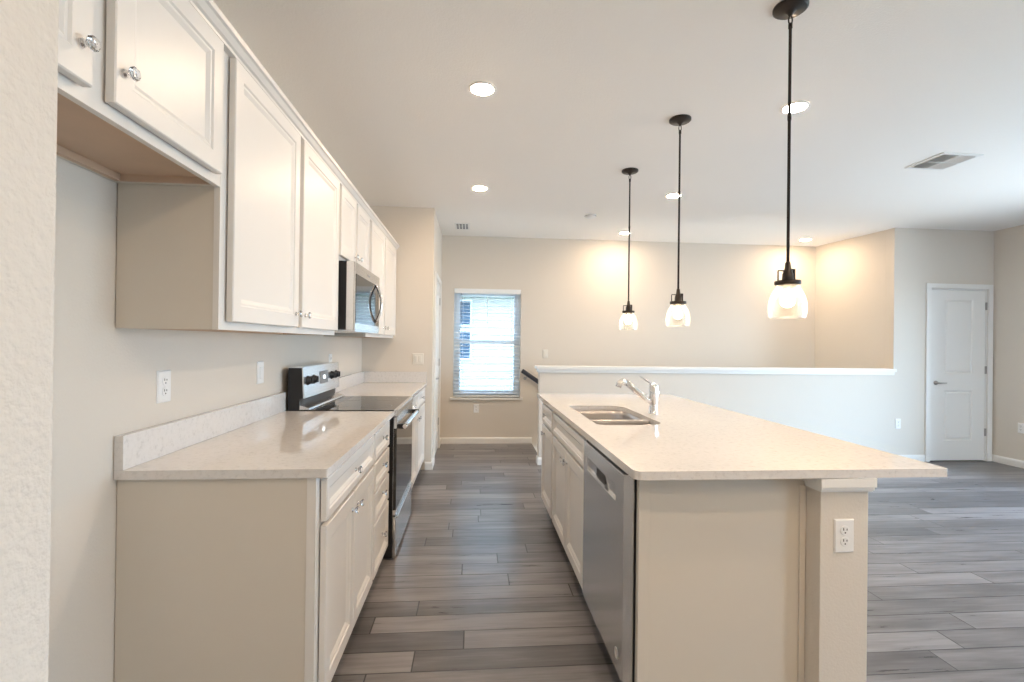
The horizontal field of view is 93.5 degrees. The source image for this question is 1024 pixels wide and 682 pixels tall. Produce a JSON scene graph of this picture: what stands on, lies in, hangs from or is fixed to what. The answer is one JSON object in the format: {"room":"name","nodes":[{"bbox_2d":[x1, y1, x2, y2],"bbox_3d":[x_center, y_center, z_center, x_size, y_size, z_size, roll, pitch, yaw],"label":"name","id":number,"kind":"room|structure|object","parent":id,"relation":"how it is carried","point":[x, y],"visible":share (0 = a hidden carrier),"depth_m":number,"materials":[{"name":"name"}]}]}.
{"room":"kitchen","nodes":[
{"label":"kitchen","id":0,"kind":"room"},
{"bbox_2d":[0,0,58,681],"bbox_3d":[-0.785,-0.045,-1.027,0.799,2.745,3.080,1,0,-5],"label":"wall","id":1,"kind":"structure","parent":0,"point":[29,29],"depth_m":0.51,"materials":[{"name":"beige paint"}]},
{"bbox_2d":[48,156,361,681],"bbox_3d":[-1.432,-0.039,2.733,0.120,2.745,4.520,1,0,-5],"label":"wall","id":2,"kind":"structure","parent":0,"point":[105,375],"depth_m":1.49,"materials":[{"name":"paint"}]},
{"bbox_2d":[57,0,223,186],"bbox_3d":[-1.034,-0.737,1.032,0.374,0.463,1.054,1,0,-5],"label":"upper cabinet","id":3,"kind":"object","parent":2,"relation":"attached to","point":[140,94],"visible":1,"depth_m":1.25,"materials":[{"name":"beige wood"}]},
{"bbox_2d":[156,370,170,403],"bbox_3d":[-1.292,0.169,1.791,0.010,0.120,0.078,1,0,-5],"label":"wall outlet","id":4,"kind":"object","parent":2,"relation":"attached to","point":[163,381],"visible":1,"depth_m":1.78,"materials":[{"name":"white plastic"}]},
{"bbox_2d":[162,377,167,385],"bbox_3d":[-1.290,0.149,1.791,0.003,0.034,0.034,1,0,-5],"label":"receptacle","id":5,"kind":"object","parent":4,"relation":"attached to","point":[164,379],"depth_m":1.79,"materials":[{"name":"white plastic"}]},
{"bbox_2d":[162,387,167,395],"bbox_3d":[-1.290,0.188,1.791,0.003,0.034,0.034,1,0,-5],"label":"receptacle","id":6,"kind":"object","parent":4,"relation":"attached to","point":[164,389],"depth_m":1.79,"materials":[{"name":"white plastic"}]},
{"bbox_2d":[114,392,285,470],"bbox_3d":[-1.319,0.362,2.218,0.028,0.112,1.347,1,0,-5],"label":"backsplash","id":7,"kind":"structure","parent":2,"relation":"attached to","point":[134,448],"depth_m":1.90,"materials":[{"name":"stone"}]},
{"bbox_2d":[115,51,339,334],"bbox_3d":[-1.133,-0.501,2.218,0.374,0.928,1.322,1,0,-5],"label":"upper cabinet","id":8,"kind":"object","parent":2,"relation":"attached to","point":[256,252],"visible":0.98,"depth_m":1.66,"materials":[{"name":"beige wood"}]},
{"bbox_2d":[188,0,398,249],"bbox_3d":[-1.174,-0.977,2.757,0.368,0.050,4.514,1,0,-5],"label":"crown molding","id":9,"kind":"structure","parent":8,"relation":"attached to","point":[235,46],"depth_m":1.87,"materials":[{"name":"white paint"}]},
{"bbox_2d":[256,361,263,383],"bbox_3d":[-1.358,0.171,2.603,0.010,0.120,0.078,1,0,-5],"label":"wall switch","id":10,"kind":"object","parent":2,"relation":"attached to","point":[260,365],"visible":1,"depth_m":2.59,"materials":[{"name":"white plastic"}]},
{"bbox_2d":[339,185,369,270],"bbox_3d":[-1.218,-0.728,3.295,0.374,0.468,0.838,1,0,-5],"label":"upper cabinet","id":11,"kind":"object","parent":2,"relation":"attached to","point":[354,224],"visible":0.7,"depth_m":3.21,"materials":[{"name":"beige wood"}]},
{"bbox_2d":[335,261,382,333],"bbox_3d":[-1.171,-0.275,3.298,0.478,0.430,0.762,1,0,-5],"label":"microwave","id":12,"kind":"object","parent":11,"relation":"attached to","point":[359,293],"visible":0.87,"depth_m":3.01,"materials":[{"name":"silver metal"}]},
{"bbox_2d":[324,221,395,337],"bbox_3d":[-1.307,-0.496,4.358,0.374,0.928,1.296,1,0,-5],"label":"upper cabinet","id":13,"kind":"object","parent":2,"relation":"attached to","point":[382,255],"visible":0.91,"depth_m":4.32,"materials":[{"name":"beige wood"}]},
{"bbox_2d":[362,206,434,469],"bbox_3d":[-1.258,-0.029,5.075,0.846,2.745,0.120,1,0,-5],"label":"wall","id":14,"kind":"structure","parent":0,"point":[412,228],"depth_m":5.03,"materials":[{"name":"paint"}]},
{"bbox_2d":[412,353,423,364],"bbox_3d":[-0.983,0.187,5.031,0.118,0.118,0.010,1,0,-5],"label":"wall switch","id":15,"kind":"object","parent":14,"relation":"attached to","point":[417,358],"visible":1,"depth_m":5.03,"materials":[{"name":"white plastic"}]},
{"bbox_2d":[425,462,432,469],"bbox_3d":[-0.872,1.306,5.035,0.080,0.082,0.014,1,0,-5],"label":"baseboard","id":16,"kind":"structure","parent":14,"relation":"attached to","point":[428,465],"depth_m":5.03,"materials":[{"name":"paint"}]},
{"bbox_2d":[432,212,441,457],"bbox_3d":[-0.948,-0.023,5.750,0.120,2.745,1.175,1,0,-5],"label":"wall","id":17,"kind":"structure","parent":0,"point":[438,235],"depth_m":5.51,"materials":[{"name":"paint"}]},
{"bbox_2d":[433,272,441,462],"bbox_3d":[-0.920,0.295,5.683,0.154,2.105,0.874,1,0,-5],"label":"door","id":18,"kind":"structure","parent":17,"relation":"in","point":[438,288],"depth_m":5.84,"materials":[{"name":"paint"}]},
{"bbox_2d":[213,0,1023,246],"bbox_3d":[2.375,-1.427,2.171,7.650,0.120,9.135,1,0,-5],"label":"ceiling","id":19,"kind":"structure","parent":0,"point":[587,92],"depth_m":2.86,"materials":[{"name":"white paint"}]},
{"bbox_2d":[454,223,469,229],"bbox_3d":[-0.599,-1.387,5.834,0.185,0.006,0.300,1,0,-5],"label":"ceiling vent","id":20,"kind":"object","parent":19,"relation":"in","point":[462,226],"visible":1,"depth_m":5.82,"materials":[{"name":"metal"}]},
{"bbox_2d":[471,185,487,190],"bbox_3d":[-0.293,-1.385,4.379,0.152,0.012,0.152,1,0,-5],"label":"recessed light","id":21,"kind":"object","parent":19,"relation":"in","point":[477,187],"visible":1,"depth_m":4.36,"materials":[{"name":"white plastic"}]},
{"bbox_2d":[469,81,495,95],"bbox_3d":[-0.164,-1.390,2.664,0.152,0.012,0.152,1,0,-5],"label":"recessed light","id":22,"kind":"object","parent":19,"relation":"in","point":[480,88],"visible":1,"depth_m":2.65,"materials":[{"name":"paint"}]},
{"bbox_2d":[585,214,595,218],"bbox_3d":[0.857,-1.358,5.255,0.127,0.033,0.127,1,0,-5],"label":"smoke detector","id":23,"kind":"object","parent":19,"relation":"attached to","point":[588,216],"visible":1,"depth_m":5.22,"materials":[{"name":"white plastic"}]},
{"bbox_2d":[619,168,637,329],"bbox_3d":[0.946,-0.734,3.888,0.145,1.288,0.145,1,0,17],"label":"pendant light","id":24,"kind":"object","parent":19,"relation":"hanging from","point":[627,171],"visible":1,"depth_m":3.88,"materials":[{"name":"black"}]},
{"bbox_2d":[622,301,634,314],"bbox_3d":[0.940,-0.268,3.887,0.100,0.112,0.100,1,0,-5],"label":"socket","id":25,"kind":"object","parent":24,"relation":"attached to","point":[628,311],"depth_m":3.87,"materials":[{"name":"brown metal"}]},
{"bbox_2d":[665,193,681,197],"bbox_3d":[1.524,-1.362,4.530,0.152,0.012,0.152,1,0,-5],"label":"recessed light","id":26,"kind":"object","parent":19,"relation":"in","point":[672,195],"visible":0.88,"depth_m":4.51,"materials":[{"name":"white plastic"}]},
{"bbox_2d":[666,114,690,325],"bbox_3d":[1.038,-0.736,2.994,0.145,1.288,0.145,1,0,17],"label":"pendant light","id":27,"kind":"object","parent":19,"relation":"hanging from","point":[682,119],"visible":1,"depth_m":2.99,"materials":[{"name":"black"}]},
{"bbox_2d":[670,288,686,306],"bbox_3d":[1.033,-0.270,2.992,0.100,0.112,0.100,1,0,-5],"label":"socket","id":28,"kind":"object","parent":27,"relation":"attached to","point":[678,302],"depth_m":2.98,"materials":[{"name":"brown metal"}]},
{"bbox_2d":[768,0,808,318],"bbox_3d":[1.144,-0.739,1.989,0.145,1.288,0.145,1,0,17],"label":"pendant light","id":29,"kind":"object","parent":19,"relation":"hanging from","point":[785,9],"visible":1,"depth_m":1.98,"materials":[{"name":"brown metal"}]},
{"bbox_2d":[774,261,801,288],"bbox_3d":[1.138,-0.272,1.987,0.100,0.112,0.100,1,0,-5],"label":"socket","id":30,"kind":"object","parent":29,"relation":"attached to","point":[788,281],"depth_m":1.97,"materials":[{"name":"brown metal"}]},
{"bbox_2d":[780,101,809,113],"bbox_3d":[1.662,-1.367,2.827,0.152,0.012,0.152,1,0,-5],"label":"recessed light","id":31,"kind":"object","parent":19,"relation":"in","point":[797,106],"visible":0.91,"depth_m":2.81,"materials":[{"name":"white plastic"}]},
{"bbox_2d":[905,152,983,169],"bbox_3d":[3.234,-1.344,3.615,0.313,0.013,0.315,1,0,-5],"label":"ceiling vent","id":32,"kind":"object","parent":19,"relation":"in","point":[944,160],"visible":1,"depth_m":3.59,"materials":[{"name":"metal"}]},
{"bbox_2d":[440,235,815,451],"bbox_3d":[1.357,1.109,6.594,6.400,4.945,0.140,1,0,-5],"label":"wall","id":33,"kind":"structure","parent":0,"point":[574,292],"depth_m":6.54,"materials":[{"name":"paint"}]},
{"bbox_2d":[474,404,478,412],"bbox_3d":[-0.474,0.893,6.370,0.070,0.114,0.010,1,0,-5],"label":"wall outlet","id":34,"kind":"object","parent":33,"relation":"attached to","point":[476,406],"visible":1,"depth_m":6.37,"materials":[{"name":"white plastic"}]},
{"bbox_2d":[440,437,531,443],"bbox_3d":[-0.344,1.317,6.377,1.219,0.082,0.014,1,0,-5],"label":"baseboard","id":35,"kind":"structure","parent":33,"relation":"attached to","point":[444,440],"depth_m":6.37,"materials":[{"name":"paint"}]},
{"bbox_2d":[450,293,537,399],"bbox_3d":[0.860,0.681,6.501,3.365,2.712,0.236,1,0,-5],"label":"window","id":36,"kind":"structure","parent":33,"relation":"in","point":[517,298],"depth_m":6.47,"materials":[{"name":"white plastic"}]},
{"bbox_2d":[453,288,520,396],"bbox_3d":[-0.331,0.026,6.414,0.882,1.431,0.074,1,0,-5],"label":"window blind","id":37,"kind":"object","parent":36,"relation":"attached to","point":[456,290],"visible":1,"depth_m":6.41,"materials":[{"name":"white plastic"}]},
{"bbox_2d":[543,349,547,357],"bbox_3d":[0.448,0.169,6.447,0.070,0.114,0.010,1,0,-5],"label":"wall switch","id":38,"kind":"object","parent":33,"relation":"attached to","point":[545,351],"visible":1,"depth_m":6.44,"materials":[{"name":"white plastic"}]},
{"bbox_2d":[331,443,1023,681],"bbox_3d":[2.341,1.438,2.141,7.650,0.120,9.095,1,0,-5],"label":"floor","id":39,"kind":"structure","parent":0,"point":[481,584],"depth_m":2.68,"materials":[{"name":"grey wood"}]},
{"bbox_2d":[114,435,373,681],"bbox_3d":[-0.978,0.894,2.002,0.684,0.882,0.837,1,0,-5],"label":"base cabinet","id":40,"kind":"object","parent":39,"relation":"on","point":[218,580],"visible":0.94,"depth_m":1.59,"materials":[{"name":"beige wood"}]},
{"bbox_2d":[288,362,418,557],"bbox_3d":[-1.043,0.750,3.304,0.726,1.177,0.764,1,0,-5],"label":"range","id":41,"kind":"object","parent":39,"relation":"on","point":[311,387],"visible":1,"depth_m":3.10,"materials":[{"name":"silver metal"}]},
{"bbox_2d":[299,396,409,410],"bbox_3d":[-1.040,0.428,3.305,0.572,0.014,0.760,1,0,-5],"label":"glass cooktop","id":42,"kind":"object","parent":41,"relation":"in","point":[330,403],"depth_m":3.20,"materials":[{"name":"black glass"}]},
{"bbox_2d":[371,421,389,579],"bbox_3d":[-1.030,0.896,2.649,0.684,0.882,0.458,1,0,-5],"label":"base cabinet","id":43,"kind":"object","parent":39,"relation":"on","point":[381,437],"visible":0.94,"depth_m":2.66,"materials":[{"name":"white paint"}]},
{"bbox_2d":[114,392,393,479],"bbox_3d":[-0.999,0.382,2.244,0.669,0.142,1.347,1,0,-5],"label":"countertop","id":44,"kind":"structure","parent":43,"relation":"on","point":[256,438],"depth_m":1.87,"materials":[{"name":"stone"}]},
{"bbox_2d":[411,394,420,488],"bbox_3d":[-1.142,0.899,4.019,0.684,0.882,0.658,1,0,-5],"label":"base cabinet","id":45,"kind":"object","parent":39,"relation":"on","point":[415,399],"visible":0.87,"depth_m":4.23,"materials":[{"name":"white paint"}]},
{"bbox_2d":[417,387,424,474],"bbox_3d":[-1.195,0.901,4.679,0.684,0.882,0.662,1,0,-5],"label":"base cabinet","id":46,"kind":"object","parent":39,"relation":"on","point":[421,395],"visible":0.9,"depth_m":4.73,"materials":[{"name":"white paint"}]},
{"bbox_2d":[335,371,426,397],"bbox_3d":[-1.171,0.387,4.351,0.669,0.142,1.330,1,0,-5],"label":"countertop","id":47,"kind":"structure","parent":46,"relation":"on","point":[363,383],"depth_m":4.61,"materials":[{"name":"stone"}]},
{"bbox_2d":[540,402,554,518],"bbox_3d":[0.570,0.919,3.657,0.701,0.882,0.598,1,0,-5],"label":"base cabinet","id":48,"kind":"object","parent":39,"relation":"on","point":[547,434],"visible":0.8,"depth_m":3.59,"materials":[{"name":"beige wood"}]},
{"bbox_2d":[552,413,650,587],"bbox_3d":[0.633,0.917,2.874,0.701,0.882,0.968,1,0,-5],"label":"base cabinet","id":49,"kind":"object","parent":39,"relation":"on","point":[568,443],"visible":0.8,"depth_m":2.77,"materials":[{"name":"beige wood"}]},
{"bbox_2d":[537,393,946,479],"bbox_3d":[0.881,0.463,2.898,1.141,0.030,2.483,1,0,-5],"label":"countertop","id":50,"kind":"structure","parent":49,"relation":"on","point":[687,439],"depth_m":2.03,"materials":[{"name":"stone"}]},
{"bbox_2d":[576,410,652,424],"bbox_3d":[0.602,0.566,2.937,0.402,0.218,0.822,1,0,-5],"label":"sink","id":51,"kind":"object","parent":50,"relation":"in","point":[602,417],"visible":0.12,"depth_m":3.28,"materials":[{"name":"silver metal"}]},
{"bbox_2d":[615,376,658,414],"bbox_3d":[0.767,0.329,2.949,0.275,0.235,0.060,1,0,-5],"label":"faucet","id":52,"kind":"object","parent":50,"relation":"on","point":[652,399],"visible":1,"depth_m":2.93,"materials":[{"name":"silver metal"}]},
{"bbox_2d":[582,440,636,681],"bbox_3d":[0.687,0.919,2.076,0.632,0.875,0.625,1,0,-5],"label":"dishwasher","id":53,"kind":"object","parent":39,"relation":"on","point":[610,494],"visible":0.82,"depth_m":1.88,"materials":[{"name":"silver metal"}]},
{"bbox_2d":[635,479,805,681],"bbox_3d":[0.761,0.915,1.750,0.631,0.882,0.026,1,0,-5],"label":"end panel","id":54,"kind":"object","parent":39,"relation":"on","point":[720,564],"visible":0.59,"depth_m":1.75,"materials":[{"name":"beige wood"}]},
{"bbox_2d":[804,486,867,681],"bbox_3d":[1.076,0.923,2.907,0.180,0.883,2.415,1,0,-5],"label":"column","id":55,"kind":"structure","parent":39,"relation":"on","point":[835,646],"depth_m":1.71,"materials":[{"name":"paint"}]},
{"bbox_2d":[803,478,876,491],"bbox_3d":[1.075,0.507,2.893,0.206,0.050,2.445,1,0,-5],"label":"trim","id":56,"kind":"structure","parent":55,"relation":"attached to","point":[819,484],"depth_m":1.68,"materials":[{"name":"paint"}]},
{"bbox_2d":[833,519,853,552],"bbox_3d":[1.173,0.688,1.699,0.074,0.118,0.010,1,0,-5],"label":"wall outlet","id":57,"kind":"object","parent":55,"relation":"attached to","point":[843,540],"visible":1,"depth_m":1.70,"materials":[{"name":"white plastic"}]},
{"bbox_2d":[840,537,848,546],"bbox_3d":[1.173,0.707,1.696,0.034,0.034,0.003,1,0,-5],"label":"receptacle","id":58,"kind":"object","parent":57,"relation":"attached to","point":[844,541],"depth_m":1.70,"materials":[{"name":"white plastic"}]},
{"bbox_2d":[840,526,849,534],"bbox_3d":[1.173,0.668,1.696,0.034,0.034,0.003,1,0,-5],"label":"receptacle","id":59,"kind":"object","parent":57,"relation":"attached to","point":[844,530],"depth_m":1.70,"materials":[{"name":"white plastic"}]},
{"bbox_2d":[537,372,892,456],"bbox_3d":[2.361,1.962,5.522,4.176,3.255,0.115,1,0,-5],"label":"wall","id":60,"kind":"structure","parent":0,"point":[857,409],"depth_m":5.53,"materials":[{"name":"paint"}]},
{"bbox_2d":[536,455,541,464],"bbox_3d":[2.362,1.348,5.516,4.191,0.082,0.130,1,0,-5],"label":"baseboard","id":61,"kind":"structure","parent":60,"relation":"attached to","point":[538,459],"depth_m":5.29,"materials":[{"name":"paint"}]},
{"bbox_2d":[535,365,896,374],"bbox_3d":[2.369,0.337,5.526,4.226,0.070,0.182,1,0,-5],"label":"trim","id":62,"kind":"structure","parent":60,"relation":"attached to","point":[540,368],"depth_m":5.44,"materials":[{"name":"paint"}]},
{"bbox_2d":[815,230,885,367],"bbox_3d":[4.437,1.146,6.263,0.212,4.945,1.045,1,0,-10],"label":"wall","id":63,"kind":"structure","parent":0,"point":[850,283],"depth_m":6.20,"materials":[{"name":"paint"}]},
{"bbox_2d":[885,228,993,454],"bbox_3d":[5.137,1.153,5.750,1.373,4.945,0.115,1,0,-5],"label":"wall","id":64,"kind":"structure","parent":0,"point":[915,257],"depth_m":5.67,"materials":[{"name":"paint"}]},
{"bbox_2d":[895,419,900,428],"bbox_3d":[4.522,0.969,5.637,0.070,0.114,0.010,1,0,-5],"label":"wall outlet","id":65,"kind":"object","parent":64,"relation":"attached to","point":[897,421],"visible":1,"depth_m":5.63,"materials":[{"name":"white plastic"}]},
{"bbox_2d":[900,454,992,461],"bbox_3d":[5.090,1.382,5.680,1.272,0.082,0.014,1,0,-5],"label":"baseboard","id":66,"kind":"structure","parent":64,"relation":"attached to","point":[916,457],"depth_m":5.65,"materials":[{"name":"paint"}]},
{"bbox_2d":[925,283,992,461],"bbox_3d":[5.288,0.375,5.739,0.850,2.100,0.154,1,0,-5],"label":"door","id":67,"kind":"structure","parent":64,"relation":"attached to","point":[959,347],"depth_m":5.71,"materials":[{"name":"paint"}]},
{"bbox_2d":[992,225,1023,460],"bbox_3d":[6.114,0.051,1.881,0.120,2.745,7.760,1,0,-5],"label":"wall","id":68,"kind":"structure","parent":0,"point":[1008,305],"depth_m":5.58,"materials":[{"name":"paint"}]},
{"bbox_2d":[992,455,1023,468],"bbox_3d":[6.030,1.380,1.863,0.014,0.082,7.744,1,0,-5],"label":"baseboard","id":69,"kind":"structure","parent":68,"relation":"attached to","point":[995,458],"depth_m":5.55,"materials":[{"name":"paint"}]},
{"bbox_2d":[1018,423,1023,433],"bbox_3d":[5.748,0.985,5.436,0.010,0.114,0.070,1,0,-5],"label":"wall outlet","id":70,"kind":"object","parent":68,"relation":"attached to","point":[1020,425],"visible":1,"depth_m":5.43,"materials":[{"name":"white plastic"}]},
{"label":"outside","id":71,"kind":"structure","parent":0,"visible":0},
{"bbox_3d":[0.545,4.531,23.460,55.000,0.200,33.300,1,0,-5],"label":"ground","id":72,"kind":"structure","parent":71,"visible":0},
{"bbox_2d":[460,295,513,388],"bbox_3d":[0.073,0.882,11.316,14.600,7.000,3.450,1,0,-5],"label":"house","id":73,"kind":"structure","parent":72,"relation":"on","point":[493,301],"depth_m":10.00,"materials":[{"name":"grey"}]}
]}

